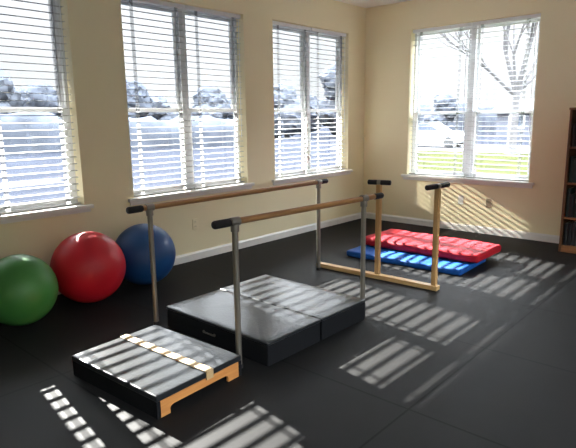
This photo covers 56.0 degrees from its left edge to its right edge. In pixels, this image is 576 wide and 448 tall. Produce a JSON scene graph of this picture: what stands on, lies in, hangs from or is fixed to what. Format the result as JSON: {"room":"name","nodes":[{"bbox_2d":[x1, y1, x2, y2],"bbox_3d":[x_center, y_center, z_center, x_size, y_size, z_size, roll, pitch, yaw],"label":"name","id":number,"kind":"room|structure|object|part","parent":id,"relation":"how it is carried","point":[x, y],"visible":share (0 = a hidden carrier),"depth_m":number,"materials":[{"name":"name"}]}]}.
{"room":"physical therapy room","nodes":[
{"label":"physical therapy room","id":0,"kind":"room"},
{"bbox_2d":[0,0,365,265],"bbox_3d":[-2.017,-0.897,4.683,0.200,3.020,9.200,9,15,41],"label":"wall","id":1,"kind":"structure","parent":0,"point":[92,29],"depth_m":5.87,"materials":[{"name":"beige paint"}]},
{"bbox_2d":[0,0,93,223],"bbox_3d":[-2.407,-0.955,4.184,0.230,1.945,1.670,9,15,41],"label":"window","id":2,"kind":"structure","parent":1,"relation":"in","point":[78,208],"depth_m":4.69,"materials":[{"name":"white plastic"}]},
{"bbox_3d":[-2.191,-0.562,4.599,0.028,0.842,0.700,9,15,41],"label":"sash","id":3,"kind":"part","parent":2,"relation":"part of","materials":[{"name":"white plastic"}]},
{"bbox_2d":[0,0,80,213],"bbox_3d":[-2.142,-1.045,4.446,0.064,1.872,0.751,9,15,41],"label":"window blind","id":4,"kind":"object","parent":2,"relation":"attached to","point":[59,6],"visible":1,"depth_m":4.52,"materials":[{"name":"white plastic"}]},
{"bbox_3d":[-2.133,-0.135,4.627,0.044,0.016,0.743,9,15,41],"label":"rail","id":5,"kind":"part","parent":4,"relation":"part of","materials":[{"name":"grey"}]},
{"bbox_3d":[-2.369,-0.046,4.338,0.160,0.034,1.670,9,15,41],"label":"sill","id":6,"kind":"part","parent":2,"relation":"part of","materials":[{"name":"white paint"}]},
{"bbox_3d":[-2.225,-1.446,4.447,0.028,1.032,0.700,9,15,41],"label":"sash","id":7,"kind":"part","parent":2,"relation":"part of","materials":[{"name":"white plastic"}]},
{"bbox_2d":[120,0,254,205],"bbox_3d":[-1.046,-1.264,5.673,0.230,1.945,1.670,9,15,41],"label":"window","id":8,"kind":"structure","parent":1,"relation":"in","point":[182,106],"depth_m":5.75,"materials":[{"name":"white plastic"}]},
{"bbox_3d":[-1.381,-1.637,5.370,0.028,1.032,0.700,9,15,41],"label":"sash","id":9,"kind":"part","parent":8,"relation":"part of","materials":[{"name":"white plastic"}]},
{"bbox_2d":[120,0,192,196],"bbox_3d":[-1.290,-1.238,5.378,0.064,1.872,0.751,9,15,41],"label":"window blind","id":10,"kind":"object","parent":8,"relation":"attached to","point":[151,2],"visible":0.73,"depth_m":5.36,"materials":[{"name":"white plastic"}]},
{"bbox_3d":[-1.306,-2.136,5.206,0.054,0.043,0.751,9,15,41],"label":"head rail","id":11,"kind":"part","parent":10,"relation":"part of","materials":[{"name":"white plastic"}]},
{"bbox_3d":[-1.282,-0.328,5.559,0.044,0.016,0.743,9,15,41],"label":"rail","id":12,"kind":"part","parent":10,"relation":"part of","materials":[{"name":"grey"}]},
{"bbox_3d":[-1.347,-0.753,5.522,0.028,0.842,0.700,9,15,41],"label":"sash","id":13,"kind":"part","parent":8,"relation":"part of","materials":[{"name":"glass"}]},
{"bbox_3d":[-1.106,-1.300,5.720,0.070,1.890,1.530,9,15,41],"label":"frame","id":14,"kind":"part","parent":8,"relation":"part of","materials":[{"name":"white plastic"}]},
{"bbox_3d":[-1.008,-0.354,5.826,0.160,0.034,1.670,9,15,41],"label":"sill","id":15,"kind":"part","parent":8,"relation":"part of","materials":[{"name":"white paint"}]},
{"bbox_3d":[-0.864,-1.754,5.936,0.028,1.032,0.700,9,15,41],"label":"sash","id":16,"kind":"part","parent":8,"relation":"part of","materials":[{"name":"white plastic"}]},
{"bbox_3d":[-0.830,-0.870,6.088,0.028,0.842,0.700,9,15,41],"label":"sash","id":17,"kind":"part","parent":8,"relation":"part of","materials":[{"name":"white plastic"}]},
{"bbox_2d":[184,5,244,188],"bbox_3d":[-0.781,-1.354,5.934,0.064,1.872,0.751,9,15,41],"label":"window blind","id":18,"kind":"object","parent":8,"relation":"attached to","point":[187,7],"visible":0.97,"depth_m":5.90,"materials":[{"name":"white plastic"}]},
{"bbox_3d":[-0.797,-2.252,5.763,0.054,0.043,0.751,9,15,41],"label":"head rail","id":19,"kind":"part","parent":18,"relation":"part of","materials":[{"name":"white plastic"}]},
{"bbox_3d":[-0.773,-0.444,6.116,0.044,0.016,0.743,9,15,41],"label":"rail","id":20,"kind":"part","parent":18,"relation":"part of","materials":[{"name":"grey plastic"}]},
{"bbox_2d":[192,218,197,229],"bbox_3d":[-1.000,0.001,5.838,0.009,0.116,0.072,9,15,41],"label":"wall outlet","id":21,"kind":"object","parent":1,"relation":"attached to","point":[194,221],"visible":1,"depth_m":5.83,"materials":[{"name":"beige paint"}]},
{"bbox_2d":[58,212,360,294],"bbox_3d":[-1.917,0.552,4.892,0.016,0.092,9.200,9,15,41],"label":"baseboard","id":22,"kind":"structure","parent":1,"relation":"attached to","point":[204,253],"depth_m":6.62,"materials":[{"name":"white paint"}]},
{"bbox_2d":[272,25,352,184],"bbox_3d":[0.287,-1.566,7.132,0.230,1.945,1.670,9,15,41],"label":"window","id":23,"kind":"structure","parent":1,"relation":"in","point":[304,100],"depth_m":7.23,"materials":[{"name":"white plastic"}]},
{"bbox_3d":[-0.047,-1.940,6.830,0.028,1.032,0.700,9,15,41],"label":"sash","id":24,"kind":"part","parent":23,"relation":"part of","materials":[{"name":"white plastic"}]},
{"bbox_3d":[-0.013,-1.056,6.982,0.028,0.842,0.700,9,15,41],"label":"sash","id":25,"kind":"part","parent":23,"relation":"part of","materials":[{"name":"white plastic"}]},
{"bbox_2d":[272,20,310,177],"bbox_3d":[0.044,-1.541,6.837,0.064,1.872,0.751,9,15,41],"label":"window blind","id":26,"kind":"object","parent":23,"relation":"attached to","point":[275,23],"visible":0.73,"depth_m":6.82,"materials":[{"name":"white plastic"}]},
{"bbox_3d":[0.028,-2.439,6.665,0.054,0.043,0.751,9,15,41],"label":"head rail","id":27,"kind":"part","parent":26,"relation":"part of","materials":[{"name":"white plastic"}]},
{"bbox_3d":[0.052,-0.630,7.018,0.044,0.016,0.743,9,15,41],"label":"rail","id":28,"kind":"part","parent":26,"relation":"part of","materials":[{"name":"grey plastic"}]},
{"bbox_3d":[0.326,-0.657,7.286,0.160,0.034,1.670,9,15,41],"label":"sill","id":29,"kind":"part","parent":23,"relation":"part of","materials":[{"name":"white paint"}]},
{"bbox_3d":[0.469,-2.057,7.395,0.028,1.032,0.700,9,15,41],"label":"sash","id":30,"kind":"part","parent":23,"relation":"part of","materials":[{"name":"glass"}]},
{"bbox_3d":[0.503,-1.173,7.547,0.028,0.842,0.700,9,15,41],"label":"sash","id":31,"kind":"part","parent":23,"relation":"part of","materials":[{"name":"white plastic"}]},
{"bbox_2d":[309,28,345,173],"bbox_3d":[0.553,-1.656,7.394,0.064,1.872,0.751,9,15,41],"label":"window blind","id":32,"kind":"object","parent":23,"relation":"attached to","point":[315,30],"visible":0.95,"depth_m":7.37,"materials":[{"name":"white plastic"}]},
{"bbox_3d":[0.537,-2.554,7.222,0.054,0.043,0.751,9,15,41],"label":"head rail","id":33,"kind":"part","parent":32,"relation":"part of","materials":[{"name":"white plastic"}]},
{"bbox_3d":[0.561,-0.746,7.575,0.044,0.016,0.743,9,15,41],"label":"rail","id":34,"kind":"part","parent":32,"relation":"part of","materials":[{"name":"grey plastic"}]},
{"bbox_2d":[0,218,575,447],"bbox_3d":[0.536,1.046,2.752,7.000,0.120,9.600,9,15,41],"label":"floor","id":35,"kind":"structure","parent":0,"point":[486,358],"depth_m":3.35,"materials":[{"name":"rubber"}]},
{"bbox_2d":[0,254,57,325],"bbox_3d":[-2.013,0.492,4.063,0.534,0.530,0.534,9,15,41],"label":"exercise ball","id":36,"kind":"object","parent":35,"relation":"on","point":[28,284],"visible":1,"depth_m":3.90,"materials":[{"name":"green plastic"}]},
{"bbox_2d":[50,231,125,302],"bbox_3d":[-1.676,0.359,4.552,0.600,0.596,0.600,9,15,41],"label":"exercise ball","id":37,"kind":"object","parent":35,"relation":"on","point":[88,266],"visible":0.95,"depth_m":4.34,"materials":[{"name":"red plastic"}]},
{"bbox_2d":[115,224,175,284],"bbox_3d":[-1.333,0.278,5.028,0.568,0.564,0.568,9,15,41],"label":"exercise ball","id":38,"kind":"object","parent":35,"relation":"on","point":[133,241],"visible":0.8,"depth_m":4.83,"materials":[{"name":"blue plastic"}]},
{"bbox_2d":[72,325,241,419],"bbox_3d":[-0.783,0.840,3.230,0.818,0.135,0.620,8,14,38],"label":"step platform","id":39,"kind":"object","parent":35,"relation":"on","point":[153,368],"visible":1,"depth_m":3.11,"materials":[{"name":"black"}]},
{"bbox_3d":[-0.978,0.906,3.014,0.786,0.093,0.018,8,14,38],"label":"panel","id":40,"kind":"part","parent":39,"relation":"part of","materials":[{"name":"black plastic"}]},
{"bbox_3d":[-0.479,0.903,2.993,0.018,0.093,0.570,8,14,38],"label":"panel","id":41,"kind":"part","parent":39,"relation":"part of","materials":[{"name":"brown wood"}]},
{"bbox_2d":[126,179,327,324],"bbox_3d":[-0.358,0.161,4.647,0.056,0.912,2.240,9,15,41],"label":"bar","id":42,"kind":"object","parent":35,"relation":"on","point":[149,208],"visible":0.98,"depth_m":4.06,"materials":[{"name":"brown wood"}]},
{"bbox_3d":[-0.989,0.322,3.968,0.037,0.874,0.037,9,15,41],"label":"post","id":43,"kind":"part","parent":42,"relation":"part of","materials":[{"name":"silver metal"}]},
{"bbox_3d":[-0.357,-0.262,4.572,0.039,0.039,2.030,9,15,41],"label":"handrail","id":44,"kind":"part","parent":42,"relation":"part of","materials":[{"name":"brown wood"}]},
{"bbox_3d":[0.303,0.032,5.366,0.037,0.874,0.037,9,15,41],"label":"post","id":45,"kind":"part","parent":42,"relation":"part of","materials":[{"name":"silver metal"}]},
{"bbox_2d":[166,290,320,366],"bbox_3d":[-0.337,0.702,3.834,1.040,0.162,0.532,9,15,41],"label":"platform","id":46,"kind":"object","parent":35,"relation":"on","point":[270,334],"visible":0.97,"depth_m":3.65,"materials":[{"name":"black leather"}]},
{"bbox_3d":[-0.538,0.743,3.671,0.130,0.020,0.015,9,15,41],"label":"carry handle","id":47,"kind":"part","parent":46,"relation":"part of","materials":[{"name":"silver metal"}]},
{"bbox_2d":[220,275,365,339],"bbox_3d":[0.019,0.620,4.231,1.050,0.162,0.533,9,15,41],"label":"platform","id":48,"kind":"object","parent":35,"relation":"on","point":[336,311],"visible":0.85,"depth_m":4.06,"materials":[{"name":"black leather"}]},
{"bbox_2d":[211,192,383,368],"bbox_3d":[0.154,0.330,3.677,1.597,0.940,0.054,-11,15,-43],"label":"bar","id":49,"kind":"object","parent":35,"relation":"on","point":[233,223],"visible":0.81,"depth_m":3.30,"materials":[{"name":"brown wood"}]},
{"bbox_3d":[-0.305,0.440,3.241,0.037,0.902,0.037,9,15,41],"label":"post","id":50,"kind":"part","parent":49,"relation":"part of","materials":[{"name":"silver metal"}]},
{"bbox_3d":[0.156,-0.107,3.599,1.386,0.039,0.039,-11,15,-43],"label":"handrail","id":51,"kind":"part","parent":49,"relation":"part of","materials":[{"name":"brown wood"}]},
{"bbox_3d":[0.565,0.267,4.072,0.037,0.902,0.037,9,15,41],"label":"post","id":52,"kind":"part","parent":49,"relation":"part of","materials":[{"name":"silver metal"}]},
{"bbox_2d":[320,180,449,290],"bbox_3d":[0.822,0.043,5.092,1.316,0.942,0.324,9,15,41],"label":"stand","id":53,"kind":"object","parent":35,"relation":"on","point":[376,274],"visible":1,"depth_m":4.93,"materials":[{"name":"brown wood"}]},
{"bbox_3d":[0.815,0.488,5.164,1.315,0.042,0.068,8,14,39],"label":"rail","id":54,"kind":"part","parent":53,"relation":"part of","materials":[{"name":"brown wood"}]},
{"bbox_2d":[347,245,485,275],"bbox_3d":[1.358,0.340,5.818,1.331,0.069,0.741,9,15,41],"label":"mat","id":55,"kind":"object","parent":35,"relation":"on","point":[409,259],"visible":0.58,"depth_m":5.56,"materials":[{"name":"blue leather"}]},
{"bbox_2d":[366,229,500,262],"bbox_3d":[1.557,0.219,5.973,1.365,0.093,0.666,9,15,41],"label":"mat","id":56,"kind":"object","parent":55,"relation":"on","point":[472,251],"visible":0.9,"depth_m":5.78,"materials":[{"name":"red leather"}]},
{"bbox_2d":[558,107,575,253],"bbox_3d":[3.492,-0.440,5.741,0.949,1.574,0.410,9,15,41],"label":"bookcase","id":57,"kind":"object","parent":35,"relation":"on","point":[571,151],"visible":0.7,"depth_m":5.92,"materials":[{"name":"brown wood"}]},
{"bbox_2d":[563,220,570,244],"bbox_3d":[3.141,0.097,6.078,0.035,0.245,0.204,9,15,41],"label":"book","id":58,"kind":"object","parent":57,"relation":"on","point":[567,222],"visible":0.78,"depth_m":6.00,"materials":[{"name":"black paper"}]},
{"bbox_3d":[3.502,0.267,5.880,0.884,0.022,0.389,9,15,41],"label":"shelf","id":59,"kind":"part","parent":57,"relation":"part of","materials":[{"name":"brown wood"}]},
{"bbox_2d":[566,220,573,245],"bbox_3d":[3.175,0.099,6.056,0.042,0.249,0.211,9,15,41],"label":"book","id":60,"kind":"object","parent":57,"relation":"on","point":[569,231],"visible":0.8,"depth_m":5.98,"materials":[{"name":"black paper"}]},
{"bbox_2d":[565,187,575,216],"bbox_3d":[3.136,-0.248,6.012,0.032,0.314,0.206,9,15,41],"label":"book","id":61,"kind":"object","parent":57,"relation":"on","point":[570,190],"visible":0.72,"depth_m":5.95,"materials":[{"name":"grey paper"}]},
{"bbox_2d":[568,193,574,216],"bbox_3d":[3.166,-0.213,5.995,0.041,0.251,0.224,9,15,41],"label":"book","id":62,"kind":"object","parent":57,"relation":"on","point":[571,202],"visible":0.8,"depth_m":5.91,"materials":[{"name":"black paper"}]},
{"bbox_2d":[568,155,575,182],"bbox_3d":[3.150,-0.609,5.960,0.035,0.281,0.244,9,15,41],"label":"book","id":63,"kind":"object","parent":57,"relation":"on","point":[571,157],"visible":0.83,"depth_m":5.87,"materials":[{"name":"grey paper"}]},
{"bbox_2d":[571,221,575,245],"bbox_3d":[3.216,0.095,6.033,0.045,0.265,0.220,9,15,41],"label":"book","id":64,"kind":"object","parent":57,"relation":"on","point":[573,237],"visible":0.94,"depth_m":5.95,"materials":[{"name":"grey paper"}]},
{"bbox_2d":[571,124,575,146],"bbox_3d":[3.121,-0.965,5.870,0.027,0.240,0.207,9,15,41],"label":"book","id":65,"kind":"object","parent":57,"relation":"on","point":[574,125],"visible":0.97,"depth_m":5.79,"materials":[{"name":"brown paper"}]},
{"bbox_2d":[572,158,575,182],"bbox_3d":[3.167,-0.591,5.921,0.043,0.261,0.221,9,15,41],"label":"book","id":66,"kind":"object","parent":57,"relation":"on","point":[574,161],"visible":1,"depth_m":5.85,"materials":[{"name":"grey paper"}]},
{"bbox_2d":[573,190,575,217],"bbox_3d":[3.208,-0.233,5.976,0.039,0.297,0.228,9,15,41],"label":"book","id":67,"kind":"object","parent":57,"relation":"on","point":[574,208],"visible":1,"depth_m":5.90,"materials":[{"name":"grey paper"}]},
{"bbox_2d":[335,0,410,7],"bbox_3d":[0.495,-2.051,2.147,7.000,0.150,9.600,9,15,41],"label":"ceiling","id":68,"kind":"structure","parent":0,"point":[361,3],"depth_m":7.30,"materials":[{"name":"white paint"}]},
{"bbox_2d":[363,0,575,235],"bbox_3d":[3.576,-1.218,5.946,6.800,3.020,0.200,9,15,41],"label":"wall","id":69,"kind":"structure","parent":0,"point":[390,37],"depth_m":7.00,"materials":[{"name":"beige paint"}]},
{"bbox_2d":[458,195,463,203],"bbox_3d":[2.287,-0.320,7.166,0.072,0.116,0.009,9,15,41],"label":"wall outlet","id":70,"kind":"object","parent":69,"relation":"attached to","point":[460,198],"visible":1,"depth_m":7.17,"materials":[{"name":"white plastic"}]},
{"bbox_2d":[366,212,559,243],"bbox_3d":[3.604,0.248,6.076,6.584,0.092,0.016,9,15,41],"label":"baseboard","id":71,"kind":"structure","parent":69,"relation":"attached to","point":[416,221],"depth_m":7.09,"materials":[{"name":"white paint"}]},
{"bbox_2d":[401,18,540,188],"bbox_3d":[2.333,-1.535,6.976,1.800,2.020,0.230,9,15,41],"label":"window","id":72,"kind":"structure","parent":69,"relation":"in","point":[474,83],"depth_m":7.03,"materials":[{"name":"white plastic"}]},
{"bbox_3d":[2.070,-1.105,7.394,0.764,0.847,0.028,9,15,41],"label":"sash","id":73,"kind":"part","parent":72,"relation":"part of","materials":[{"name":"glass"}]},
{"bbox_2d":[409,22,471,176],"bbox_3d":[2.014,-1.618,7.229,0.816,1.942,0.064,9,15,41],"label":"window blind","id":74,"kind":"object","parent":72,"relation":"attached to","point":[462,25],"visible":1,"depth_m":7.18,"materials":[{"name":"white plastic"}]},
{"bbox_3d":[2.030,-0.673,7.417,0.808,0.016,0.044,9,15,41],"label":"rail","id":75,"kind":"part","parent":74,"relation":"part of","materials":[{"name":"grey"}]},
{"bbox_3d":[2.005,-2.550,7.051,0.816,0.043,0.054,9,15,41],"label":"head rail","id":76,"kind":"part","parent":74,"relation":"part of","materials":[{"name":"white plastic"}]},
{"bbox_3d":[2.078,-2.024,7.237,0.764,1.097,0.028,9,15,41],"label":"sash","id":77,"kind":"part","parent":72,"relation":"part of","materials":[{"name":"glass"}]},
{"bbox_3d":[2.385,-1.576,7.028,1.660,1.960,0.070,9,15,41],"label":"frame","id":78,"kind":"part","parent":72,"relation":"part of","materials":[{"name":"white plastic"}]},
{"bbox_3d":[2.322,-0.592,7.133,1.800,0.034,0.160,9,15,41],"label":"sill","id":79,"kind":"part","parent":72,"relation":"part of","materials":[{"name":"white paint"}]},
{"bbox_3d":[2.695,-1.006,6.843,0.764,0.847,0.028,9,15,41],"label":"sash","id":80,"kind":"part","parent":72,"relation":"part of","materials":[{"name":"glass"}]},
{"bbox_2d":[465,13,540,181],"bbox_3d":[2.630,-1.520,6.686,0.816,1.942,0.064,9,15,41],"label":"window blind","id":81,"kind":"object","parent":72,"relation":"attached to","point":[532,16],"visible":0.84,"depth_m":6.63,"materials":[{"name":"white plastic"}]},
{"bbox_3d":[2.646,-0.576,6.874,0.808,0.016,0.044,9,15,41],"label":"rail","id":82,"kind":"part","parent":81,"relation":"part of","materials":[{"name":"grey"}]},
{"bbox_3d":[2.622,-2.453,6.508,0.816,0.043,0.054,9,15,41],"label":"head rail","id":83,"kind":"part","parent":81,"relation":"part of","materials":[{"name":"white plastic"}]},
{"bbox_3d":[2.703,-1.925,6.686,0.764,1.097,0.028,9,15,41],"label":"sash","id":84,"kind":"part","parent":72,"relation":"part of","materials":[{"name":"white plastic"}]},
{"bbox_2d":[486,198,491,207],"bbox_3d":[2.567,-0.266,6.921,0.072,0.116,0.009,9,15,41],"label":"wall outlet","id":85,"kind":"object","parent":69,"relation":"attached to","point":[488,201],"visible":1,"depth_m":6.92,"materials":[{"name":"brown plastic"}]},
{"label":"outside","id":86,"kind":"structure","parent":0,"visible":0},
{"bbox_2d":[0,125,529,205],"bbox_3d":[1.451,-4.751,34.430,155.000,0.300,160.000,9,15,41],"label":"ground","id":87,"kind":"structure","parent":86,"point":[488,135],"depth_m":22.78,"materials":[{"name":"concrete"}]},
{"bbox_2d":[0,70,25,113],"bbox_3d":[-22.567,-8.963,41.167,5.000,6.011,5.141,9,15,41],"label":"tree","id":88,"kind":"object","parent":87,"relation":"on","point":[14,94],"visible":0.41,"depth_m":40.38,"materials":[{"name":"grey plant"}]},
{"bbox_2d":[19,83,61,117],"bbox_3d":[-21.825,-9.888,48.118,4.139,5.144,5.734,1,11,7],"label":"tree","id":89,"kind":"object","parent":87,"relation":"on","point":[39,100],"visible":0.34,"depth_m":46.31,"materials":[{"name":"grey plant"}]},
{"bbox_2d":[0,112,233,152],"bbox_3d":[-17.883,-5.314,31.427,36.056,2.458,2.400,-7,13,-28],"label":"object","id":90,"kind":"object","parent":87,"relation":"on","point":[169,125],"visible":0.47,"depth_m":34.55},
{"bbox_2d":[126,79,154,117],"bbox_3d":[-14.193,-9.904,46.734,5.142,5.555,3.561,0,11,2],"label":"tree","id":91,"kind":"object","parent":87,"relation":"on","point":[135,95],"visible":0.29,"depth_m":45.90,"materials":[{"name":"grey plant"}]},
{"bbox_2d":[148,94,177,120],"bbox_3d":[-12.581,-10.685,54.061,3.777,4.507,3.979,9,15,41],"label":"tree","id":92,"kind":"object","parent":87,"relation":"on","point":[160,116],"visible":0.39,"depth_m":52.94,"materials":[{"name":"grey plant"}]},
{"bbox_2d":[191,85,229,118],"bbox_3d":[-7.018,-9.695,47.453,3.559,4.851,3.928,8,14,38],"label":"tree","id":93,"kind":"object","parent":87,"relation":"on","point":[205,91],"visible":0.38,"depth_m":46.53,"materials":[{"name":"grey plant"}]},
{"bbox_2d":[225,98,232,119],"bbox_3d":[-6.129,-10.665,55.113,3.772,4.278,4.045,9,15,41],"label":"tree","id":94,"kind":"object","parent":87,"relation":"on","point":[229,117],"visible":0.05,"depth_m":54.06,"materials":[{"name":"grey plant"}]},
{"bbox_2d":[274,82,301,137],"bbox_3d":[-0.138,-10.432,49.761,5.041,5.217,3.954,9,15,41],"label":"tree","id":95,"kind":"object","parent":87,"relation":"on","point":[294,121],"visible":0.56,"depth_m":48.25,"materials":[{"name":"grey plant"}]},
{"bbox_2d":[299,95,321,134],"bbox_3d":[2.150,-12.033,59.768,4.054,4.312,3.866,5,12,26],"label":"tree","id":96,"kind":"object","parent":87,"relation":"on","point":[312,104],"visible":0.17,"depth_m":58.44,"materials":[{"name":"grey plant"}]},
{"bbox_2d":[315,62,335,134],"bbox_3d":[4.703,-11.050,48.385,4.145,6.633,4.199,-4,12,-18],"label":"tree","id":97,"kind":"object","parent":87,"relation":"on","point":[321,104],"visible":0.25,"depth_m":47.55,"materials":[{"name":"grey plant"}]},
{"bbox_2d":[421,91,459,125],"bbox_3d":[16.296,-11.931,57.960,4.027,4.392,4.183,9,15,41],"label":"tree","id":98,"kind":"object","parent":87,"relation":"on","point":[449,103],"visible":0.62,"depth_m":56.60,"materials":[{"name":"grey plant"}]},
{"bbox_2d":[418,98,520,131],"bbox_3d":[38.825,-11.435,55.076,52.954,3.938,3.000,6,13,30],"label":"hedge","id":99,"kind":"object","parent":87,"relation":"on","point":[487,106],"visible":0.19,"depth_m":63.53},
{"bbox_2d":[493,99,532,135],"bbox_3d":[28.522,-9.288,46.436,19.500,3.300,8.200,9,15,41],"label":"house","id":100,"kind":"structure","parent":87,"relation":"on","point":[524,104],"depth_m":49.46,"materials":[{"name":"grey"}]},
{"bbox_3d":[20.586,-9.209,48.793,1.200,0.950,0.030,9,15,41],"label":"pane","id":101,"kind":"part","parent":100,"relation":"part of","materials":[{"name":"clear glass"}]},
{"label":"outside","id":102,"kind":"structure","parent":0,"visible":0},
{"bbox_2d":[416,150,528,175],"bbox_3d":[14.566,-0.355,10.196,42.600,0.012,19.200,9,15,41],"label":"lawn","id":103,"kind":"structure","parent":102,"point":[488,155],"depth_m":21.13,"materials":[{"name":"plant"}]},
{"bbox_2d":[422,22,538,153],"bbox_3d":[10.435,-8.308,23.353,9.278,10.690,6.988,-2,11,-5],"label":"bare tree","id":104,"kind":"object","parent":103,"relation":"on","point":[511,145],"visible":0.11,"depth_m":24.81,"materials":[{"name":"grey plant"}]},
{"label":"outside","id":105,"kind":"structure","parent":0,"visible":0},
{"bbox_2d":[330,143,528,153],"bbox_3d":[25.762,-1.948,17.587,56.000,0.016,7.000,9,15,41],"label":"street","id":106,"kind":"structure","parent":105,"point":[421,145],"depth_m":30.16,"materials":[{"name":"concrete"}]},
{"bbox_2d":[417,122,463,147],"bbox_3d":[8.558,-5.335,32.336,4.400,1.430,1.700,8,14,38],"label":"car","id":107,"kind":"object","parent":106,"relation":"on","point":[442,130],"visible":0.51,"depth_m":31.41,"materials":[{"name":"grey paint"}]},
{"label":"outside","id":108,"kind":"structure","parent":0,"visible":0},
{"bbox_2d":[0,179,64,188],"bbox_3d":[-20.755,1.749,1.793,1.300,0.020,40.790,9,15,41],"label":"walkway","id":109,"kind":"structure","parent":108,"point":[46,181],"depth_m":15.87,"materials":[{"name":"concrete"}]}
]}

